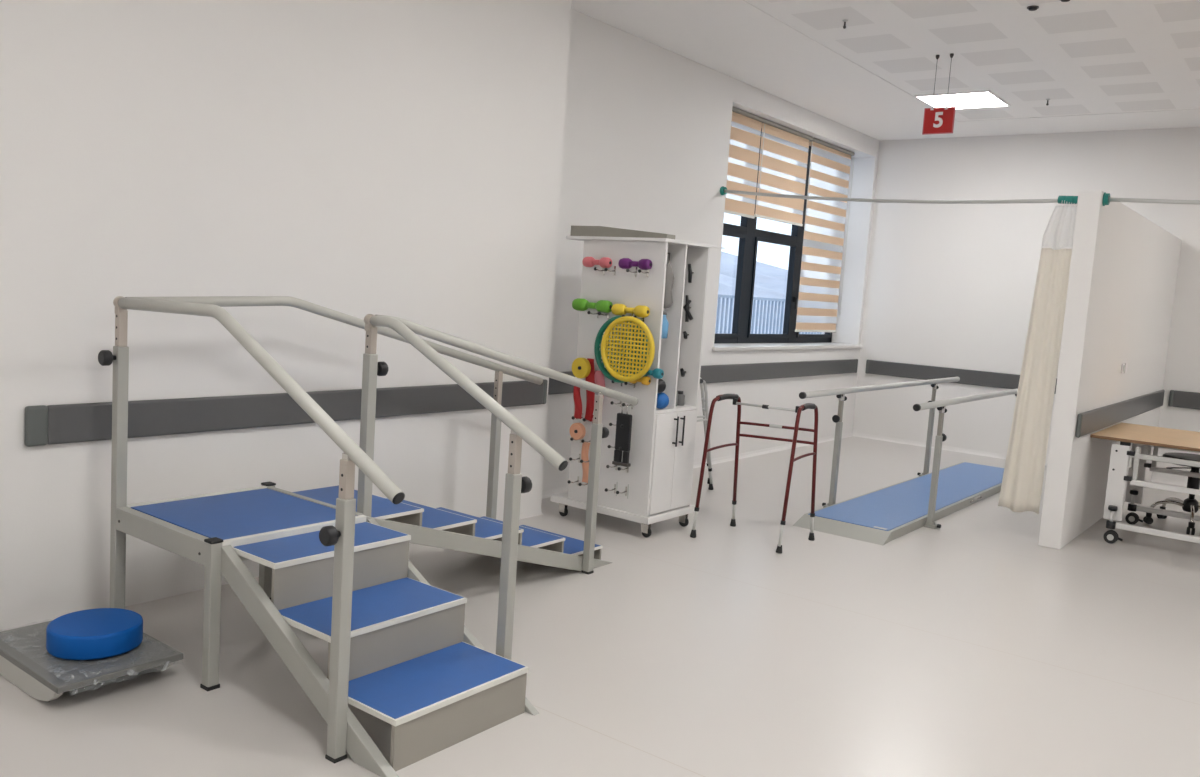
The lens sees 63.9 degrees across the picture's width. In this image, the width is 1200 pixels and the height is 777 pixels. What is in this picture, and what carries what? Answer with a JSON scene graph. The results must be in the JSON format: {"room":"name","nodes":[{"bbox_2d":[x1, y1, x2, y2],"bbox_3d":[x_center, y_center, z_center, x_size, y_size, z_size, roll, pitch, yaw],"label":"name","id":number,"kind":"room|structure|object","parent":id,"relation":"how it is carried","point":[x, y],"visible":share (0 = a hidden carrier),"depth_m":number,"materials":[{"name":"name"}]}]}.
{"room":"care facility","nodes":[
{"label":"care facility","id":0,"kind":"room"},
{"bbox_2d":[0,0,879,631],"bbox_3d":[-1.776,-0.889,5.112,0.830,3.590,16.400,8,7,37],"label":"wall","id":1,"kind":"structure","parent":0,"point":[432,164],"depth_m":4.90,"materials":[{"name":"paint"}]},
{"bbox_2d":[24,379,547,446],"bbox_3d":[-1.340,0.087,5.151,0.031,0.166,3.212,8,7,37],"label":"trim","id":2,"kind":"structure","parent":1,"relation":"attached to","point":[82,422],"depth_m":4.62,"materials":[{"name":"grey plastic"}]},
{"bbox_2d":[548,359,857,394],"bbox_3d":[1.231,-0.146,9.057,0.031,0.166,5.950,8,7,37],"label":"trim","id":3,"kind":"structure","parent":1,"relation":"attached to","point":[752,371],"depth_m":9.54,"materials":[{"name":"grey plastic"}]},
{"bbox_2d":[712,121,861,350],"bbox_3d":[1.982,-1.546,10.124,0.443,2.229,3.410,8,7,37],"label":"window","id":4,"kind":"structure","parent":1,"relation":"in","point":[747,233],"depth_m":10.20,"materials":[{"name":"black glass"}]},
{"bbox_2d":[724,107,764,217],"bbox_3d":[1.319,-2.117,9.066,0.085,0.953,0.714,8,7,37],"label":"roller blind","id":5,"kind":"object","parent":4,"relation":"attached to","point":[735,207],"visible":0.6,"depth_m":9.10,"materials":[{"name":"beige fabric"}]},
{"bbox_2d":[754,119,812,225],"bbox_3d":[1.855,-2.163,9.759,0.085,0.933,1.060,8,7,37],"label":"roller blind","id":6,"kind":"object","parent":4,"relation":"attached to","point":[772,128],"visible":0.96,"depth_m":9.73,"materials":[{"name":"beige fabric"}]},
{"bbox_2d":[795,138,854,331],"bbox_3d":[2.486,-1.653,10.683,0.085,2.053,1.060,8,7,37],"label":"roller blind","id":7,"kind":"object","parent":4,"relation":"attached to","point":[817,143],"visible":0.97,"depth_m":10.65,"materials":[{"name":"beige fabric"}]},
{"bbox_2d":[720,186,1077,203],"bbox_3d":[2.147,-1.519,7.509,0.080,0.212,3.064,-2,8,-44],"label":"curtain rod","id":8,"kind":"object","parent":1,"relation":"attached to","point":[723,190],"visible":0.98,"depth_m":7.24,"materials":[{"name":"grey metal"}]},
{"bbox_2d":[998,200,1076,513],"bbox_3d":[3.016,-0.208,6.636,0.304,2.176,0.045,8,7,37],"label":"privacy curtain","id":9,"kind":"object","parent":8,"relation":"hanging from","point":[1022,481],"visible":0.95,"depth_m":6.63,"materials":[{"name":"beige fabric"}]},
{"bbox_2d":[0,436,1199,776],"bbox_3d":[1.803,1.500,2.480,10.200,0.150,16.400,8,7,37],"label":"floor","id":10,"kind":"structure","parent":0,"point":[968,646],"depth_m":4.16,"materials":[{"name":"plastic"}]},
{"bbox_2d":[0,620,182,700],"bbox_3d":[-1.938,1.007,3.607,0.681,0.111,0.452,8,7,37],"label":"board","id":11,"kind":"object","parent":10,"relation":"on","point":[26,662],"visible":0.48,"depth_m":3.46,"materials":[{"name":"grey plastic"}]},
{"bbox_2d":[46,608,142,659],"bbox_3d":[-1.882,0.912,3.589,0.320,0.088,0.320,8,7,37],"label":"disc","id":12,"kind":"object","parent":11,"relation":"on","point":[98,633],"visible":1,"depth_m":3.50,"materials":[{"name":"blue plastic"}]},
{"bbox_2d":[98,296,637,776],"bbox_3d":[-0.514,0.359,4.375,1.771,1.426,2.674,8,7,37],"label":"stairs","id":13,"kind":"structure","parent":10,"relation":"on","point":[335,567],"depth_m":3.57,"materials":[{"name":"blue metal"}]},
{"bbox_2d":[550,236,724,536],"bbox_3d":[0.241,-0.038,6.457,0.829,1.888,0.822,8,7,37],"label":"equipment cabinet","id":14,"kind":"object","parent":10,"relation":"on","point":[656,486],"visible":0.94,"depth_m":6.19,"materials":[{"name":"white laminate"}]},
{"bbox_2d":[573,386,581,418],"bbox_3d":[-0.143,0.077,6.308,0.086,0.241,0.022,8,7,37],"label":"band","id":15,"kind":"object","parent":14,"relation":"hanging from","point":[576,392],"visible":0.81,"depth_m":6.31,"materials":[{"name":"rubber"}]},
{"bbox_2d":[569,423,585,439],"bbox_3d":[-0.148,0.281,6.306,0.112,0.112,0.042,8,7,37],"label":"roll","id":16,"kind":"object","parent":14,"relation":"hanging from","point":[577,430],"visible":1,"depth_m":6.29,"materials":[{"name":"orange rubber"}]},
{"bbox_2d":[572,358,590,377],"bbox_3d":[-0.123,-0.134,6.265,0.136,0.136,0.042,8,7,37],"label":"roll","id":17,"kind":"object","parent":14,"relation":"hanging from","point":[581,367],"visible":0.99,"depth_m":6.24,"materials":[{"name":"yellow plastic"}]},
{"bbox_2d":[581,442,589,482],"bbox_3d":[-0.091,0.486,6.331,0.087,0.271,0.022,8,7,37],"label":"band","id":18,"kind":"object","parent":14,"relation":"hanging from","point":[585,446],"visible":0.78,"depth_m":6.33,"materials":[{"name":"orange rubber"}]},
{"bbox_2d":[585,358,594,421],"bbox_3d":[-0.058,0.011,6.264,0.095,0.411,0.022,8,7,37],"label":"band","id":19,"kind":"object","parent":14,"relation":"hanging from","point":[590,396],"visible":0.79,"depth_m":6.26,"materials":[{"name":"rubber"}]},
{"bbox_2d":[572,298,612,312],"bbox_3d":[-0.050,-0.534,6.202,0.299,0.080,0.080,8,7,37],"label":"dumbbell","id":20,"kind":"object","parent":14,"relation":"on","point":[603,306],"visible":0.98,"depth_m":6.18,"materials":[{"name":"green rubber"}]},
{"bbox_2d":[582,257,611,267],"bbox_3d":[-0.018,-0.808,6.163,0.214,0.068,0.068,8,7,37],"label":"dumbbell","id":21,"kind":"object","parent":14,"relation":"on","point":[605,262],"visible":1,"depth_m":6.14,"materials":[{"name":"pink rubber"}]},
{"bbox_2d":[592,370,604,420],"bbox_3d":[-0.005,0.051,6.200,0.083,0.331,0.022,8,7,37],"label":"band","id":22,"kind":"object","parent":14,"relation":"hanging from","point":[599,376],"visible":0.36,"depth_m":6.19,"materials":[{"name":"rubber"}]},
{"bbox_2d":[594,316,647,382],"bbox_3d":[0.134,-0.245,6.037,0.422,0.422,0.034,8,7,37],"label":"hand exerciser web","id":23,"kind":"object","parent":14,"relation":"hanging from","point":[607,323],"visible":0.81,"depth_m":6.07,"materials":[{"name":"rubber"}]},
{"bbox_2d":[612,404,631,466],"bbox_3d":[0.147,0.294,6.064,0.120,0.398,0.038,8,7,37],"label":"straps","id":24,"kind":"object","parent":14,"relation":"hanging from","point":[623,435],"visible":1,"depth_m":6.05,"materials":[{"name":"black fabric"}]},
{"bbox_2d":[570,226,674,238],"bbox_3d":[0.138,-1.000,6.160,0.765,0.068,0.098,8,7,37],"label":"cardboard tray","id":25,"kind":"object","parent":14,"relation":"on","point":[600,231],"visible":0.88,"depth_m":6.15,"materials":[{"name":"grey cardboard"}]},
{"bbox_2d":[601,316,654,381],"bbox_3d":[0.169,-0.245,5.963,0.406,0.406,0.034,8,7,37],"label":"hand exerciser web","id":26,"kind":"object","parent":14,"relation":"hanging from","point":[635,321],"visible":1,"depth_m":5.95,"materials":[{"name":"yellow rubber"}]},
{"bbox_2d":[611,304,649,317],"bbox_3d":[0.191,-0.488,6.019,0.269,0.074,0.074,8,7,37],"label":"dumbbell","id":27,"kind":"object","parent":14,"relation":"attached to","point":[642,311],"visible":0.99,"depth_m":6.00,"materials":[{"name":"yellow plastic"}]},
{"bbox_2d":[618,258,651,269],"bbox_3d":[0.219,-0.774,5.982,0.234,0.068,0.068,8,7,37],"label":"dumbbell","id":28,"kind":"object","parent":14,"relation":"on","point":[624,263],"visible":1,"depth_m":5.96,"materials":[{"name":"purple plastic"}]},
{"bbox_2d":[630,376,650,384],"bbox_3d":[0.247,-0.055,6.026,0.159,0.056,0.056,8,7,37],"label":"dumbbell","id":29,"kind":"object","parent":14,"relation":"on","point":[646,380],"visible":0.65,"depth_m":5.98,"materials":[{"name":"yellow plastic"}]},
{"bbox_2d":[643,368,663,378],"bbox_3d":[0.314,-0.098,5.972,0.179,0.064,0.064,8,7,37],"label":"dumbbell","id":30,"kind":"object","parent":14,"relation":"attached to","point":[657,373],"visible":0.63,"depth_m":5.92,"materials":[{"name":"rubber"}]},
{"bbox_2d":[656,393,668,408],"bbox_3d":[0.388,0.077,6.118,0.106,0.106,0.106,8,7,37],"label":"exercise ball","id":31,"kind":"object","parent":14,"relation":"on","point":[662,398],"visible":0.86,"depth_m":6.08,"materials":[{"name":"rubber"}]},
{"bbox_2d":[657,379,665,392],"bbox_3d":[0.372,-0.016,6.087,0.092,0.092,0.092,8,7,37],"label":"exercise ball","id":32,"kind":"object","parent":31,"relation":"on","point":[661,383],"visible":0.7,"depth_m":6.05,"materials":[{"name":"black plastic"}]},
{"bbox_2d":[661,311,668,338],"bbox_3d":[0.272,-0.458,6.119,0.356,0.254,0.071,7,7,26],"label":"water bottle","id":33,"kind":"object","parent":14,"relation":"hanging from","point":[665,323],"visible":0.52,"depth_m":6.04,"materials":[{"name":"plastic"}]},
{"bbox_2d":[664,253,673,308],"bbox_3d":[0.324,-0.699,6.152,0.338,0.364,0.105,8,7,37],"label":"drawstring bag","id":34,"kind":"object","parent":14,"relation":"hanging from","point":[668,299],"visible":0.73,"depth_m":6.05,"materials":[{"name":"fabric"}]},
{"bbox_2d":[677,391,684,405],"bbox_3d":[0.530,0.064,6.399,0.068,0.095,0.068,8,7,37],"label":"container","id":35,"kind":"object","parent":14,"relation":"on","point":[681,397],"visible":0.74,"depth_m":6.37,"materials":[{"name":"plastic"}]},
{"bbox_2d":[680,368,685,376],"bbox_3d":[0.556,-0.107,6.416,0.042,0.057,0.058,8,7,37],"label":"grip","id":36,"kind":"object","parent":14,"relation":"attached to","point":[683,372],"visible":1,"depth_m":6.40,"materials":[{"name":"black plastic"}]},
{"bbox_2d":[683,331,688,338],"bbox_3d":[0.572,-0.355,6.391,0.041,0.054,0.057,8,7,37],"label":"grip","id":37,"kind":"object","parent":14,"relation":"attached to","point":[685,334],"visible":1,"depth_m":6.38,"materials":[{"name":"black plastic"}]},
{"bbox_2d":[683,295,692,321],"bbox_3d":[0.594,-0.527,6.363,0.082,0.178,0.059,8,7,37],"label":"grip","id":38,"kind":"object","parent":14,"relation":"attached to","point":[688,316],"visible":1,"depth_m":6.35,"materials":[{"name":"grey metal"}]},
{"bbox_2d":[688,264,693,282],"bbox_3d":[0.598,-0.759,6.348,0.043,0.124,0.059,8,7,37],"label":"grip","id":39,"kind":"object","parent":14,"relation":"attached to","point":[690,272],"visible":1,"depth_m":6.33,"materials":[{"name":"black plastic"}]},
{"bbox_2d":[697,377,713,489],"bbox_3d":[0.792,0.357,7.678,0.181,0.937,0.718,8,7,37],"label":"crutch","id":40,"kind":"object","parent":10,"relation":"on","point":[705,410],"visible":0.38,"depth_m":7.72,"materials":[{"name":"metal"}]},
{"bbox_2d":[690,394,817,552],"bbox_3d":[1.030,0.520,6.236,0.600,0.935,0.625,8,7,37],"label":"frame","id":41,"kind":"object","parent":10,"relation":"on","point":[736,399],"visible":1,"depth_m":6.24,"materials":[{"name":"red metal"}]},
{"bbox_2d":[793,377,1017,544],"bbox_3d":[2.819,0.451,8.036,0.892,0.930,3.920,8,7,37],"label":"bars","id":42,"kind":"object","parent":10,"relation":"on","point":[882,516],"visible":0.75,"depth_m":7.31,"materials":[{"name":"grey metal"}]},
{"bbox_2d":[1090,423,1199,543],"bbox_3d":[4.674,0.795,6.763,2.088,0.750,1.260,8,7,37],"label":"table","id":43,"kind":"object","parent":10,"relation":"on","point":[1143,438],"visible":1,"depth_m":6.83,"materials":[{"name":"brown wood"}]},
{"bbox_2d":[1143,452,1199,534],"bbox_3d":[4.622,0.812,7.485,0.613,0.562,0.615,8,7,37],"label":"stool","id":44,"kind":"object","parent":10,"relation":"on","point":[1190,504],"visible":0.83,"depth_m":7.49,"materials":[{"name":"black metal"}]},
{"bbox_2d":[542,432,852,498],"bbox_3d":[1.192,0.674,9.165,0.030,0.045,6.095,8,7,37],"label":"baseboard","id":45,"kind":"structure","parent":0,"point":[545,494],"depth_m":9.57,"materials":[{"name":"paint"}]},
{"bbox_2d":[571,0,1199,139],"bbox_3d":[2.038,-2.088,2.111,10.200,0.100,16.400,8,7,37],"label":"ceiling","id":46,"kind":"structure","parent":0,"point":[1101,57],"depth_m":7.30,"materials":[{"name":"paint"}]},
{"bbox_2d":[743,0,957,121],"bbox_3d":[-0.696,-2.427,4.168,0.006,0.004,14.250,8,7,37],"label":"trim","id":47,"kind":"structure","parent":46,"relation":"attached to","point":[743,0],"depth_m":7.27,"materials":[{"name":"tile"}]},
{"bbox_2d":[922,53,955,134],"bbox_3d":[2.597,-2.239,7.320,0.232,0.590,0.028,8,7,37],"label":"hanging sign","id":48,"kind":"object","parent":46,"relation":"hanging from","point":[939,120],"visible":1,"depth_m":7.33,"materials":[{"name":"plastic"}]},
{"bbox_2d":[914,90,1010,109],"bbox_3d":[3.326,-2.637,8.822,0.670,0.012,0.670,8,7,37],"label":"recessed light","id":49,"kind":"object","parent":46,"relation":"in","point":[974,99],"visible":0.84,"depth_m":8.78,"materials":[{"name":"white plastic"}]},
{"bbox_2d":[1027,6,1038,10],"bbox_3d":[2.720,-2.387,6.046,0.070,0.020,0.070,8,7,37],"label":"smoke detector","id":50,"kind":"object","parent":46,"relation":"attached to","point":[1030,8],"visible":1,"depth_m":6.03,"materials":[{"name":"black plastic"}]},
{"bbox_2d":[958,109,1193,121],"bbox_3d":[6.629,-2.292,7.537,7.535,0.004,0.006,8,7,37],"label":"trim","id":51,"kind":"structure","parent":46,"relation":"attached to","point":[1183,109],"depth_m":9.13,"materials":[{"name":"tile"}]},
{"bbox_2d":[853,127,1199,481],"bbox_3d":[7.054,-0.664,8.555,9.720,3.590,0.200,8,7,37],"label":"wall","id":52,"kind":"structure","parent":0,"point":[948,285],"depth_m":10.58,"materials":[{"name":"paint"}]},
{"bbox_2d":[853,432,1047,465],"bbox_3d":[4.228,0.720,10.659,3.035,0.045,0.030,8,7,37],"label":"baseboard","id":53,"kind":"structure","parent":52,"relation":"attached to","point":[948,448],"depth_m":11.00,"materials":[{"name":"paint"}]},
{"bbox_2d":[865,360,1056,393],"bbox_3d":[4.302,-0.098,10.556,2.890,0.166,0.031,8,7,37],"label":"trim","id":54,"kind":"structure","parent":52,"relation":"attached to","point":[971,377],"depth_m":10.86,"materials":[{"name":"grey plastic"}]},
{"bbox_2d":[1151,477,1199,488],"bbox_3d":[8.043,1.270,7.749,6.345,0.045,0.030,8,7,37],"label":"baseboard","id":55,"kind":"structure","parent":52,"relation":"attached to","point":[1154,479],"depth_m":9.57,"materials":[{"name":"paint"}]},
{"bbox_2d":[1168,390,1199,409],"bbox_3d":[8.082,0.447,7.673,6.180,0.166,0.031,8,7,37],"label":"trim","id":56,"kind":"structure","parent":52,"relation":"attached to","point":[1181,399],"depth_m":9.45,"materials":[{"name":"grey plastic"}]},
{"bbox_2d":[1038,191,1181,548],"bbox_3d":[4.357,-0.189,8.023,0.140,2.405,3.970,8,7,37],"label":"wall partition","id":57,"kind":"structure","parent":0,"point":[1124,265],"depth_m":6.92,"materials":[{"name":"paint"}]},
{"bbox_2d":[1075,390,1164,437],"bbox_3d":[4.395,0.171,7.997,0.029,0.166,3.855,8,7,37],"label":"trim","id":58,"kind":"structure","parent":57,"relation":"attached to","point":[1090,421],"depth_m":7.49,"materials":[{"name":"grey plastic"}]},
{"bbox_2d":[1121,363,1127,373],"bbox_3d":[4.154,-0.162,7.633,0.013,0.079,0.255,8,7,37],"label":"wall switch","id":59,"kind":"object","parent":57,"relation":"attached to","point":[1124,365],"visible":1,"depth_m":7.62,"materials":[{"name":"white plastic"}]},
{"bbox_2d":[1102,192,1199,205],"bbox_3d":[4.675,-1.036,5.221,3.554,0.111,0.090,9,8,40],"label":"curtain rod","id":60,"kind":"object","parent":57,"relation":"attached to","point":[1107,199],"visible":1,"depth_m":6.20,"materials":[{"name":"grey metal"}]},
{"label":"outside","id":61,"kind":"structure","parent":0,"visible":0},
{"bbox_2d":[715,251,825,333],"bbox_3d":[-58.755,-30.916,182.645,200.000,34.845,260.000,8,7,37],"label":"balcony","id":62,"kind":"object","parent":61,"point":[770,281],"visible":0.02,"depth_m":215.19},
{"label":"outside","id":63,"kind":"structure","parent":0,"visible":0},
{"bbox_3d":[3.753,-0.074,15.109,2.300,0.150,19.500,8,7,37],"label":"terrace slab","id":64,"kind":"object","parent":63,"visible":0},
{"bbox_2d":[715,294,823,333],"bbox_3d":[2.821,-0.820,15.157,0.060,1.180,10.700,8,7,37],"label":"balcony railing","id":65,"kind":"object","parent":64,"relation":"on","point":[804,303],"visible":0.06,"depth_m":14.70,"materials":[{"name":"metal"}]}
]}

